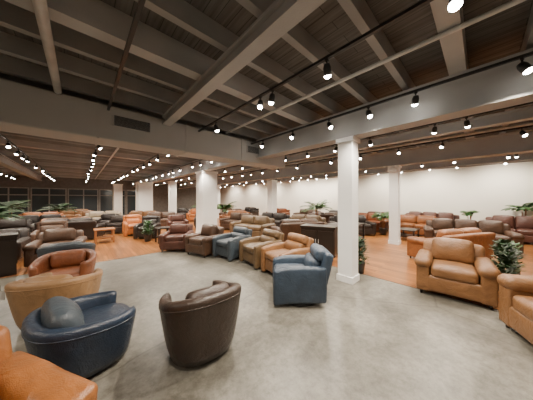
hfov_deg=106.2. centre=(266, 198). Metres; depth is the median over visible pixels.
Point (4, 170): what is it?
joist
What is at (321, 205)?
potted plant
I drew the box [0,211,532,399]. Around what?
floor
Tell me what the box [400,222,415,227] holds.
seat cushion
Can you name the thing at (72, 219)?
cushion
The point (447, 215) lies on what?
cushion
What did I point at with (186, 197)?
wall
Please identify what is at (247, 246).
seat cushion
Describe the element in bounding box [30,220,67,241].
recliner
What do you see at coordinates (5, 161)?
ceiling beam
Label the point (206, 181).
column
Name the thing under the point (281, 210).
cushion
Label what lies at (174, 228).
cushion
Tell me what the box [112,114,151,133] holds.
vent
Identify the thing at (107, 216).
cushion
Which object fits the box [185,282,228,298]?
cushion
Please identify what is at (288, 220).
cushion
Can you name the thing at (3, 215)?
potted plant
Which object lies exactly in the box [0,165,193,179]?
joist
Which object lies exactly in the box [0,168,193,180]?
joist
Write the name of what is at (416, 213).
cushion
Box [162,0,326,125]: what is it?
ceiling beam
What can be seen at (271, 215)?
cushion
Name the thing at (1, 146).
joist
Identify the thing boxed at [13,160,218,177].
joist
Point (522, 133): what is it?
track light
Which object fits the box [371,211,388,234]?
potted plant
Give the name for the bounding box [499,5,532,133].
joist
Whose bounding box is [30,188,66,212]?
window
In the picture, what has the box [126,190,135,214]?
window
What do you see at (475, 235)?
sofa
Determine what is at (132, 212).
cushion
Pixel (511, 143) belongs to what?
ceiling beam
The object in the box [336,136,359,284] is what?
column
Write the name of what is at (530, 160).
trim
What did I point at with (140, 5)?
track
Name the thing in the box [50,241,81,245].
cushion
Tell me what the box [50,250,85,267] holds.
cushion
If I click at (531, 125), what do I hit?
track
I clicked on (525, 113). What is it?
ceiling beam
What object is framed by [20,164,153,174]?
joist
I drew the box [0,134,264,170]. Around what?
joist
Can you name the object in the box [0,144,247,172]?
joist
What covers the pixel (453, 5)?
track light
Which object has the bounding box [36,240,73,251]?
seat cushion
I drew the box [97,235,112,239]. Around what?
shelf
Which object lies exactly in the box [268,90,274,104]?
track light
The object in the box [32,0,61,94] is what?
pipe
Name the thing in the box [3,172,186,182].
joist
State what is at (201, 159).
track
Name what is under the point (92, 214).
cushion
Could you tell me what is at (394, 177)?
column
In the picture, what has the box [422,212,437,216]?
cushion
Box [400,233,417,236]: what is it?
shelf
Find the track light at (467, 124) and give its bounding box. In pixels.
[464,117,470,127]
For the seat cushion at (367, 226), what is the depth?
8.57 m
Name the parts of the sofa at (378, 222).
arm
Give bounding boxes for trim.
[226,160,532,186]
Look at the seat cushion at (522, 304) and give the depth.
2.20 m
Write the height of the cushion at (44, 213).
0.419 m
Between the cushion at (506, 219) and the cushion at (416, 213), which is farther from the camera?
the cushion at (416, 213)
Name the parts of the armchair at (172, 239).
arm, arm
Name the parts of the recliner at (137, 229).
arm, seat, arm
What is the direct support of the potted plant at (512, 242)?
on the floor
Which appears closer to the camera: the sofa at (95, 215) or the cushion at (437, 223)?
the cushion at (437, 223)
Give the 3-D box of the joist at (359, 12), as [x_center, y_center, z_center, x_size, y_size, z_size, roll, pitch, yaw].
[1.727,-1.889,2.754,20.260,0.219,0.085,0,0,-43]
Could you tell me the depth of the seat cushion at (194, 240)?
5.60 m
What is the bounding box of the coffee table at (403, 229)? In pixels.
[400,227,419,236]
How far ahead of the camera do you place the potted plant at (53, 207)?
10.34 m
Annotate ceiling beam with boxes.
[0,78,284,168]
[0,153,41,180]
[132,159,236,186]
[159,106,532,184]
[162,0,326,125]
[179,129,532,188]
[220,152,532,186]
[256,48,532,158]
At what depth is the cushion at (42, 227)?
6.56 m
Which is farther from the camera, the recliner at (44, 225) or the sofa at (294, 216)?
the sofa at (294, 216)
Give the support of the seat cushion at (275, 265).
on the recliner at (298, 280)
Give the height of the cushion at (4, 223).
0.419 m
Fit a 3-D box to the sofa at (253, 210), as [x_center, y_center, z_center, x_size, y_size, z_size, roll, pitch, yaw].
[-1.586,1.161,18.014,0.960,0.870,1.890,0,0,-45]
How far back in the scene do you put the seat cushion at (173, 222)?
9.65 m
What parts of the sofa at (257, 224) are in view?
arm, arm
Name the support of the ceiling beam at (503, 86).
on the column at (347, 146)
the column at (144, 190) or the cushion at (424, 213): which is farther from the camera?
the column at (144, 190)
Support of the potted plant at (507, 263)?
on the floor
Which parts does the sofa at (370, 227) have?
arm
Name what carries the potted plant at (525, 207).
on the floor
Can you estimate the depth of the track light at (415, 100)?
2.84 m
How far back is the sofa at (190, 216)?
14.08 m
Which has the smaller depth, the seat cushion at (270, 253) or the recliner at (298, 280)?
the recliner at (298, 280)
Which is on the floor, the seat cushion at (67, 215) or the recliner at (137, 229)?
the recliner at (137, 229)
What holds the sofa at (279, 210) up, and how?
on the floor
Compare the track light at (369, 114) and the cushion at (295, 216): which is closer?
the track light at (369, 114)
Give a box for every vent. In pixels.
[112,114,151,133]
[247,145,258,154]
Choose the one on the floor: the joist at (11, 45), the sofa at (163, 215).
the sofa at (163, 215)
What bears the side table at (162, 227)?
on the floor
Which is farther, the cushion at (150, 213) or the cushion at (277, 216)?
the cushion at (150, 213)
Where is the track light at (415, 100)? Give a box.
[411,91,418,106]
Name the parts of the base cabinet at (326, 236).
door, door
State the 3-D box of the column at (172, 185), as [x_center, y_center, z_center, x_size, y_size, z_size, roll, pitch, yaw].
[-6.300,0.208,13.400,0.460,2.775,0.460,0,0,-43]
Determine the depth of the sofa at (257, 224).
8.41 m
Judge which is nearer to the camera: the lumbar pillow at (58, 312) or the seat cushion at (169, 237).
the lumbar pillow at (58, 312)
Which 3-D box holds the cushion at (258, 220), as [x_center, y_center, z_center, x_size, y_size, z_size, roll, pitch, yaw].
[-0.213,0.935,8.553,0.705,0.419,0.328,0,0,32]
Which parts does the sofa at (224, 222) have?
arm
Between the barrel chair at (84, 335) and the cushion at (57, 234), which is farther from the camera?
the cushion at (57, 234)
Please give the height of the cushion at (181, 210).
0.419 m
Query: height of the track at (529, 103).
0.030 m
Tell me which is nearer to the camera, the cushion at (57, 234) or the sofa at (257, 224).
the cushion at (57, 234)
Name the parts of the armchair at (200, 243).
arm, arm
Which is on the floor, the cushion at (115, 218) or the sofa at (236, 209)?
the sofa at (236, 209)
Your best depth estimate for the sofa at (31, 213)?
10.90 m
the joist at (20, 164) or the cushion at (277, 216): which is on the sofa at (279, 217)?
the cushion at (277, 216)
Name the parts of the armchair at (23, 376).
arm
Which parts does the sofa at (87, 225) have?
arm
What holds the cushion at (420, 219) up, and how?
on the sofa at (411, 221)
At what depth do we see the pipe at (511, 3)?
2.24 m
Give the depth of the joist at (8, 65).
3.51 m
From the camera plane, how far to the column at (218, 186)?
16.79 m
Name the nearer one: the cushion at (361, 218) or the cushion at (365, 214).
the cushion at (361, 218)
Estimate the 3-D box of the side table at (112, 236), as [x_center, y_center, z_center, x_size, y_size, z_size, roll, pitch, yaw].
[-6.000,1.345,7.400,0.600,0.500,0.600,0,0,-43]
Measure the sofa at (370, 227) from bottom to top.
0.870 m
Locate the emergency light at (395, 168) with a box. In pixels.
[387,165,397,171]
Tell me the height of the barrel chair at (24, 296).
0.658 m
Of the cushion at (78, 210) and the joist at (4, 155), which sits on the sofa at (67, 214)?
the cushion at (78, 210)
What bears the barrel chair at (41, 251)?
on the floor
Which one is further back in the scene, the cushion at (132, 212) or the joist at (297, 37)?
the cushion at (132, 212)
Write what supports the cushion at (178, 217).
on the armchair at (178, 218)
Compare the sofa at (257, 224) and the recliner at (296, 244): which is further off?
the sofa at (257, 224)
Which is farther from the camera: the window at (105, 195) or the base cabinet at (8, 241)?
the window at (105, 195)
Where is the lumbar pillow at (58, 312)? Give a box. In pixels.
[40,296,84,328]
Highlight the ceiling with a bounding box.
[0,0,532,155]
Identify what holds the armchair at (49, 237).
on the floor
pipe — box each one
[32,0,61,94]
[95,148,118,178]
[177,121,532,182]
[225,0,525,133]
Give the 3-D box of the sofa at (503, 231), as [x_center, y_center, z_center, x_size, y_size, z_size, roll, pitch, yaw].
[6.613,1.141,6.618,2.240,0.909,1.015,0,0,37]
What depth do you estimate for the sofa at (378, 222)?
9.80 m
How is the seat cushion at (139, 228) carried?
on the recliner at (137, 229)
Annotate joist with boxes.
[0,0,371,155]
[0,31,337,154]
[0,54,337,159]
[0,72,330,162]
[0,131,270,169]
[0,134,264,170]
[0,138,257,172]
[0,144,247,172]
[0,145,244,173]
[0,148,241,173]
[0,151,238,175]
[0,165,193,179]
[0,167,138,176]
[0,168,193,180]
[0,169,192,181]
[2,172,164,181]
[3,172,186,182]
[4,0,387,153]
[4,155,225,176]
[10,158,223,176]
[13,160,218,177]
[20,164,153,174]
[22,165,183,177]
[134,0,405,149]
[236,0,425,146]
[337,0,447,142]
[430,0,474,138]
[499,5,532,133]
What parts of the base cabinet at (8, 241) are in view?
door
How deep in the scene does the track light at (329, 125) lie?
3.81 m
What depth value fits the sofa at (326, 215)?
10.80 m
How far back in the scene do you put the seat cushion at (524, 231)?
7.03 m
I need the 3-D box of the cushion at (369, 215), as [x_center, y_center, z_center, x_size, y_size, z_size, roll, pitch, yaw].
[5.497,0.935,10.094,0.705,0.419,0.328,0,0,45]
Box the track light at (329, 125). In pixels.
[327,119,332,128]
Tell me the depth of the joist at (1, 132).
6.54 m
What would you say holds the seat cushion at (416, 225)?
on the sofa at (411, 221)
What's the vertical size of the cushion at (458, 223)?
0.458 m
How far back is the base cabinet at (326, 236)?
5.57 m
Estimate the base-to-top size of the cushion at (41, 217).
0.419 m
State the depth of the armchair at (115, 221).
9.16 m
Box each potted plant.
[0,200,25,218]
[0,203,18,211]
[0,206,24,220]
[7,200,30,217]
[37,203,76,213]
[142,219,154,241]
[217,201,236,215]
[298,199,331,214]
[358,236,369,273]
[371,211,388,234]
[460,210,478,219]
[490,239,520,290]
[495,238,526,274]
[501,202,532,215]
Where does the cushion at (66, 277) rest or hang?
on the barrel chair at (24, 296)
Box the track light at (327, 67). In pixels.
[323,58,330,78]
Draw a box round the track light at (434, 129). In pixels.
[432,124,436,133]
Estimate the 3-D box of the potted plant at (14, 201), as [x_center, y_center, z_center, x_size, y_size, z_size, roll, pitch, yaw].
[-12.575,0.828,9.562,1.870,1.536,1.663,0,0,0]
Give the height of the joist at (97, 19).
0.299 m
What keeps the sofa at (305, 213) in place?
on the floor
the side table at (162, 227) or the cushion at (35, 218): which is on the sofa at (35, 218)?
the cushion at (35, 218)
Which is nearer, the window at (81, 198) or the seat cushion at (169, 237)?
the seat cushion at (169, 237)
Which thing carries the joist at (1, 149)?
attached to the ceiling
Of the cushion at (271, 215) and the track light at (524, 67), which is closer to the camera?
the track light at (524, 67)
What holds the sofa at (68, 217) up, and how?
on the floor
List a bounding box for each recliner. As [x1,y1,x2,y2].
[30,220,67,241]
[122,214,141,235]
[133,216,160,238]
[212,226,251,260]
[239,229,283,268]
[261,233,313,273]
[272,243,333,306]
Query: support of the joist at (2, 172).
attached to the ceiling
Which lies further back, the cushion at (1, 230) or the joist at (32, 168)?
the joist at (32, 168)
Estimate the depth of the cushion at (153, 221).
8.41 m
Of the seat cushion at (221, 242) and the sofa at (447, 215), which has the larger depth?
the sofa at (447, 215)
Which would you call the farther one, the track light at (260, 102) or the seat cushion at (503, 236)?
the seat cushion at (503, 236)
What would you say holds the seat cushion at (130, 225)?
on the recliner at (129, 221)
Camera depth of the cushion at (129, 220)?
8.97 m
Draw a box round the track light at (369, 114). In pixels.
[366,107,372,117]
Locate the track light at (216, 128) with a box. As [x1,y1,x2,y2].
[214,122,218,131]
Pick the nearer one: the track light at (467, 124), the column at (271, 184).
the track light at (467, 124)
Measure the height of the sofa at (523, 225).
0.968 m
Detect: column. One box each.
[113,184,122,212]
[135,182,153,211]
[168,181,176,212]
[195,170,217,232]
[217,185,220,217]
[267,180,276,212]
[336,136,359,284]
[388,165,400,244]
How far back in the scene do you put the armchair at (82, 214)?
12.93 m
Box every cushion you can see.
[0,218,26,228]
[0,229,19,239]
[6,227,29,232]
[15,215,38,222]
[22,212,41,216]
[22,274,72,282]
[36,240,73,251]
[39,214,60,221]
[40,225,63,232]
[41,265,79,276]
[42,212,58,214]
[43,228,75,242]
[46,218,69,220]
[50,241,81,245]
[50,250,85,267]
[61,209,74,214]
[64,214,74,217]
[69,218,92,220]
[75,209,87,213]
[82,303,128,324]
[89,211,103,217]
[102,213,115,219]
[104,211,118,213]
[107,222,121,226]
[111,215,124,222]
[126,218,139,223]
[128,223,137,228]
[130,211,142,216]
[137,226,151,230]
[142,219,156,225]
[148,212,161,218]
[162,212,175,217]
[165,233,183,241]
[170,214,183,221]
[170,224,187,233]
[172,221,184,223]
[178,208,187,212]
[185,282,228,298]
[189,235,206,245]
[201,224,217,235]
[216,237,231,247]
[223,219,236,223]
[230,212,240,219]
[231,232,244,237]
[234,223,253,227]
[240,213,252,219]
[241,215,254,223]
[242,241,262,253]
[247,224,260,230]
[254,216,268,224]
[260,235,276,241]
[262,212,273,217]
[265,248,288,261]
[273,213,285,219]
[273,263,303,270]
[279,208,286,212]
[282,219,300,222]
[284,240,304,249]
[291,214,305,219]
[300,219,317,221]
[304,253,319,265]
[305,215,320,221]
[358,213,367,219]
[358,215,364,222]
[358,224,370,228]
[368,213,382,220]
[400,214,416,222]
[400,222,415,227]
[409,211,422,216]
[414,223,425,228]
[416,215,436,223]
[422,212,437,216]
[430,259,478,284]
[432,218,453,229]
[432,237,474,264]
[436,229,463,236]
[437,212,453,220]
[454,219,477,228]
[459,227,481,233]
[477,220,503,233]
[492,215,514,227]
[494,234,510,240]
[513,295,532,321]
[515,216,532,228]
[516,228,532,235]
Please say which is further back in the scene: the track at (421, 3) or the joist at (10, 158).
the joist at (10, 158)
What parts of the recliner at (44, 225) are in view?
arm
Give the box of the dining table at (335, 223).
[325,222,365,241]
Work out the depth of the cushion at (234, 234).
5.68 m
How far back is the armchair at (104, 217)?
10.59 m
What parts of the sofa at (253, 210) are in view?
arm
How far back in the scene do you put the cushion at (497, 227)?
6.31 m
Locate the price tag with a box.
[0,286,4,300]
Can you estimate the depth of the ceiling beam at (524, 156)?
8.87 m
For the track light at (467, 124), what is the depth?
3.73 m
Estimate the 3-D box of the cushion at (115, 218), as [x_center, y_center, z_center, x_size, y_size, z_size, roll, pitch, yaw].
[-7.094,0.961,9.608,0.600,0.362,0.277,0,0,-18]
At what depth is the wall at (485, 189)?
10.58 m
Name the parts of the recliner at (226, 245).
seat, arm, arm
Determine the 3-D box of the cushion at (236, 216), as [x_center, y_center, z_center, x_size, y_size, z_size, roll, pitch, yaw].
[-1.639,0.935,10.682,0.705,0.419,0.328,0,0,32]
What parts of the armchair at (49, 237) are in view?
arm, arm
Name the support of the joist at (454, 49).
attached to the ceiling
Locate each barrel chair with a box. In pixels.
[4,268,102,329]
[21,290,135,378]
[27,249,96,276]
[36,241,95,257]
[158,280,241,367]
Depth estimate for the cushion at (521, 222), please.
7.33 m
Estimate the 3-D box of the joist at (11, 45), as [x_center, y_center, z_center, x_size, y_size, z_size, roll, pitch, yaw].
[-0.385,-1.889,5.024,20.260,0.219,0.085,0,0,-43]
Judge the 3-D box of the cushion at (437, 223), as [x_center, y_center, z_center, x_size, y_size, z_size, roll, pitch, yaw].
[6.264,0.915,7.108,0.573,0.458,0.332,0,0,37]
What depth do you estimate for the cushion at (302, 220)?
7.26 m
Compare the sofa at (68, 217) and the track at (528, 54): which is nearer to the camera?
the track at (528, 54)
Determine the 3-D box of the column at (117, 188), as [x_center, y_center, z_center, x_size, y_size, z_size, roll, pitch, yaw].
[-11.900,0.208,16.000,0.610,2.775,0.610,0,0,-43]
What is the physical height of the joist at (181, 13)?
0.219 m
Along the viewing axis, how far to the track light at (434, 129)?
4.08 m
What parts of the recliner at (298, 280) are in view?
arm, arm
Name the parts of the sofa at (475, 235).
arm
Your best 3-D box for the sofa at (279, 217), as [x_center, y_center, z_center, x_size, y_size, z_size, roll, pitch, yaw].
[0.286,1.161,10.529,1.890,0.870,0.960,0,0,32]
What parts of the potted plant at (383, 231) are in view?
pot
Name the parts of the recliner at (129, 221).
arm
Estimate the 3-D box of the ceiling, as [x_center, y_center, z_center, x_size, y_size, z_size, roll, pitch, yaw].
[-3.549,-2.050,8.513,20.400,0.100,29.300,0,0,-43]
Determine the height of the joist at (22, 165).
0.219 m
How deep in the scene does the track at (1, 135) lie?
6.35 m
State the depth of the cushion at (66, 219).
7.47 m
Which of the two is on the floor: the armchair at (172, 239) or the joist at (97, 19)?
the armchair at (172, 239)
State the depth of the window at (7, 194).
14.64 m
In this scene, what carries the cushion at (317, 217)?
on the sofa at (294, 216)
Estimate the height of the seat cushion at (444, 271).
0.246 m
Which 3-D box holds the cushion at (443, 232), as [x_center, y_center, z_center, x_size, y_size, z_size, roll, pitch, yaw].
[4.573,0.946,4.998,0.710,0.400,0.326,0,0,-18]
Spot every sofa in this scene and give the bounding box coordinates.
[0,218,34,236]
[15,214,65,223]
[20,212,66,217]
[32,218,104,238]
[41,217,89,220]
[60,209,90,217]
[84,211,121,219]
[129,211,155,216]
[146,212,178,226]
[167,208,189,218]
[186,209,195,220]
[219,208,243,214]
[219,210,249,222]
[220,212,256,228]
[229,215,275,236]
[244,207,258,215]
[262,212,289,226]
[271,219,324,241]
[277,208,289,214]
[290,214,326,223]
[293,209,320,215]
[308,212,337,223]
[328,215,376,235]
[358,213,388,230]
[400,214,436,234]
[406,211,459,220]
[406,227,495,258]
[423,218,524,252]
[485,215,532,242]
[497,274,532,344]
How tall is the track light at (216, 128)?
0.195 m
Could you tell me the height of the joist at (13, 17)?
0.219 m
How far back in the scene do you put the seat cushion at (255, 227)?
8.05 m
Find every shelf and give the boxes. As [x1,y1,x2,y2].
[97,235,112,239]
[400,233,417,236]
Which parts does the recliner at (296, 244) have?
seat, arm, arm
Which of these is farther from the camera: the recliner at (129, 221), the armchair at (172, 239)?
the recliner at (129, 221)
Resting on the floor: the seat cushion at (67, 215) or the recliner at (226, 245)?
the recliner at (226, 245)
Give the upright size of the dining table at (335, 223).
0.760 m
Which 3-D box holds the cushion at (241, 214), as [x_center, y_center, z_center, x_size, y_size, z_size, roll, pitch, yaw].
[-1.041,0.935,10.309,0.705,0.419,0.328,0,0,32]
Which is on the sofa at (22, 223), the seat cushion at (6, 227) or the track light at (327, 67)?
the seat cushion at (6, 227)
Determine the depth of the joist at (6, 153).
9.15 m
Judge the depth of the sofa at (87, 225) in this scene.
7.63 m
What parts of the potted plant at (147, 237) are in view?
pot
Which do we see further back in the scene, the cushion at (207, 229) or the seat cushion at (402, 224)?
the seat cushion at (402, 224)
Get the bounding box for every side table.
[93,227,114,243]
[154,226,169,243]
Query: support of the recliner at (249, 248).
on the floor
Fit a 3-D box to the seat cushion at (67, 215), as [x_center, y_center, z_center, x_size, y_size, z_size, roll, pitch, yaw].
[-13.796,1.196,13.887,0.714,0.246,0.669,0,0,-41]
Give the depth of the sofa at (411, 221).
8.86 m
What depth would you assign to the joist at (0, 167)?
13.65 m
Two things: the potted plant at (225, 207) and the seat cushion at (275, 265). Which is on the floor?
the potted plant at (225, 207)
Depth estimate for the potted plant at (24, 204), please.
10.90 m
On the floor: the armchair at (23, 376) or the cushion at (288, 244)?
the armchair at (23, 376)
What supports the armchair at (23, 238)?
on the floor
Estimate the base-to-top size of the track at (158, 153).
0.030 m
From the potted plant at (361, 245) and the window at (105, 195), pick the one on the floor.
the potted plant at (361, 245)
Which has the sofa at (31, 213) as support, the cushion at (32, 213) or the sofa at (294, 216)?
the cushion at (32, 213)
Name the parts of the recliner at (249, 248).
seat, arm, arm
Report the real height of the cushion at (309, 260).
0.270 m
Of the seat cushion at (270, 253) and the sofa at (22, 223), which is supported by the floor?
the sofa at (22, 223)
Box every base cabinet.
[0,232,17,276]
[300,223,337,257]
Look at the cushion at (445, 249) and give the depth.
3.47 m
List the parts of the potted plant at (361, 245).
pot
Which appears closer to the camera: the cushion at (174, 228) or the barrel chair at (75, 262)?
the barrel chair at (75, 262)
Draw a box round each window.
[0,187,28,218]
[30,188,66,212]
[68,189,97,210]
[99,189,125,214]
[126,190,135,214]
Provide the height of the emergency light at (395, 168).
0.185 m
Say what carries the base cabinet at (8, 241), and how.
on the floor
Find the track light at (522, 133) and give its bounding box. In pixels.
[519,128,527,136]
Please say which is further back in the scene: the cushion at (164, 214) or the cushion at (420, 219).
the cushion at (164, 214)
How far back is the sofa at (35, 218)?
9.15 m
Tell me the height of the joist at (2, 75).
0.299 m
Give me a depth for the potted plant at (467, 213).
8.74 m
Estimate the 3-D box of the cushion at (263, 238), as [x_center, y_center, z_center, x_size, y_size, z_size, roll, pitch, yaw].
[0.037,1.069,5.130,0.240,0.241,0.560,0,0,-36]
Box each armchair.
[0,229,30,261]
[0,325,97,399]
[22,228,86,267]
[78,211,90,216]
[95,213,119,223]
[103,215,124,232]
[159,224,193,251]
[166,214,188,230]
[185,224,223,257]
[414,237,500,309]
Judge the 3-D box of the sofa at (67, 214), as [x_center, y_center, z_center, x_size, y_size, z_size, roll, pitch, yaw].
[-13.613,1.161,14.215,1.890,0.870,0.960,0,0,-41]
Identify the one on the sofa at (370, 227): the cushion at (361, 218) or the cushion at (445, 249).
the cushion at (361, 218)
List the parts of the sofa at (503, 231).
arm, arm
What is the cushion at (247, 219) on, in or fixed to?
on the sofa at (257, 224)
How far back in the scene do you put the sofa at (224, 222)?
10.37 m
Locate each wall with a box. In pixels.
[0,174,195,211]
[220,161,532,221]
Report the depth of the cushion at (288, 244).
4.29 m
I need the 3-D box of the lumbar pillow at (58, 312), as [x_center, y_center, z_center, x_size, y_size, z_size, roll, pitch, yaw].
[-1.871,1.079,1.832,0.580,0.276,0.256,0,0,37]
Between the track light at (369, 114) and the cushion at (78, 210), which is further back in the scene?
the cushion at (78, 210)
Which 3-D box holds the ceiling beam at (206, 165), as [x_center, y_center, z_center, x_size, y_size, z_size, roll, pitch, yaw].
[-6.821,-1.439,13.015,0.302,0.518,18.210,0,0,-43]
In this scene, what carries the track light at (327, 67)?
attached to the track at (421, 3)
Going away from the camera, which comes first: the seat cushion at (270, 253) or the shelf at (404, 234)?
the seat cushion at (270, 253)
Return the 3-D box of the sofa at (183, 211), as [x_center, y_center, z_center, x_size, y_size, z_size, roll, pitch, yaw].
[-7.004,1.161,15.820,1.890,0.870,0.960,0,0,-13]
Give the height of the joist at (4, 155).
0.219 m
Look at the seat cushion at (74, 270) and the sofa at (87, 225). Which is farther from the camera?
the sofa at (87, 225)
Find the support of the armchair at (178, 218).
on the floor
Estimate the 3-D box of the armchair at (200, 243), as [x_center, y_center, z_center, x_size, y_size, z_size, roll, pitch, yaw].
[-1.790,1.175,5.916,0.880,0.850,0.888,0,0,30]
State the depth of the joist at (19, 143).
7.42 m
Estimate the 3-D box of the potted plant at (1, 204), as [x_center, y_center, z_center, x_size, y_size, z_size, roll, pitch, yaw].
[-11.071,0.794,7.791,1.831,1.602,1.811,0,0,0]
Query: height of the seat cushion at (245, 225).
0.246 m
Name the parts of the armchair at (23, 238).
arm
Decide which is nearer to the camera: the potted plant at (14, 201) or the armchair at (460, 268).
the armchair at (460, 268)
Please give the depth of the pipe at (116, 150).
8.49 m
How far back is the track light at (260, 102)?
2.95 m
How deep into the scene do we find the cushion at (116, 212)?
12.27 m
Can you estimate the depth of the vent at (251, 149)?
5.69 m
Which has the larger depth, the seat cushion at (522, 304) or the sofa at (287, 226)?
the sofa at (287, 226)
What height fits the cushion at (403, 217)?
0.419 m
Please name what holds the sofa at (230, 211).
on the floor
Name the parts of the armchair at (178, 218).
arm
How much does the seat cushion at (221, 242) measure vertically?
0.207 m
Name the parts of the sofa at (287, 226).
arm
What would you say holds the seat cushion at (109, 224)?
on the armchair at (115, 221)
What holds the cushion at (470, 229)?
on the sofa at (475, 235)
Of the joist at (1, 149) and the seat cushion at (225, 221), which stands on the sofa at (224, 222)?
the seat cushion at (225, 221)
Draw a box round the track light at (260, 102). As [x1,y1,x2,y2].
[257,96,262,109]
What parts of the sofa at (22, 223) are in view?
arm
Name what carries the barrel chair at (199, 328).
on the floor
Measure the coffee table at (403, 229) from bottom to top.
0.420 m
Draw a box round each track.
[0,133,55,178]
[107,0,145,110]
[110,153,159,181]
[131,159,201,182]
[157,102,532,182]
[181,125,532,182]
[198,0,433,131]
[251,51,532,144]
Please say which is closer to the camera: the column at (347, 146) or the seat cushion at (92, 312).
the seat cushion at (92, 312)
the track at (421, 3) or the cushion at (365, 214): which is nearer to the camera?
the track at (421, 3)
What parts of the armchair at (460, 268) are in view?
arm, arm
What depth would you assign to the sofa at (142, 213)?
12.28 m
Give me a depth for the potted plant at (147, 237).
7.46 m
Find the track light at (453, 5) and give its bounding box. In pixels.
[447,0,463,11]
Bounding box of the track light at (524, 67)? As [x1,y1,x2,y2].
[516,57,532,74]

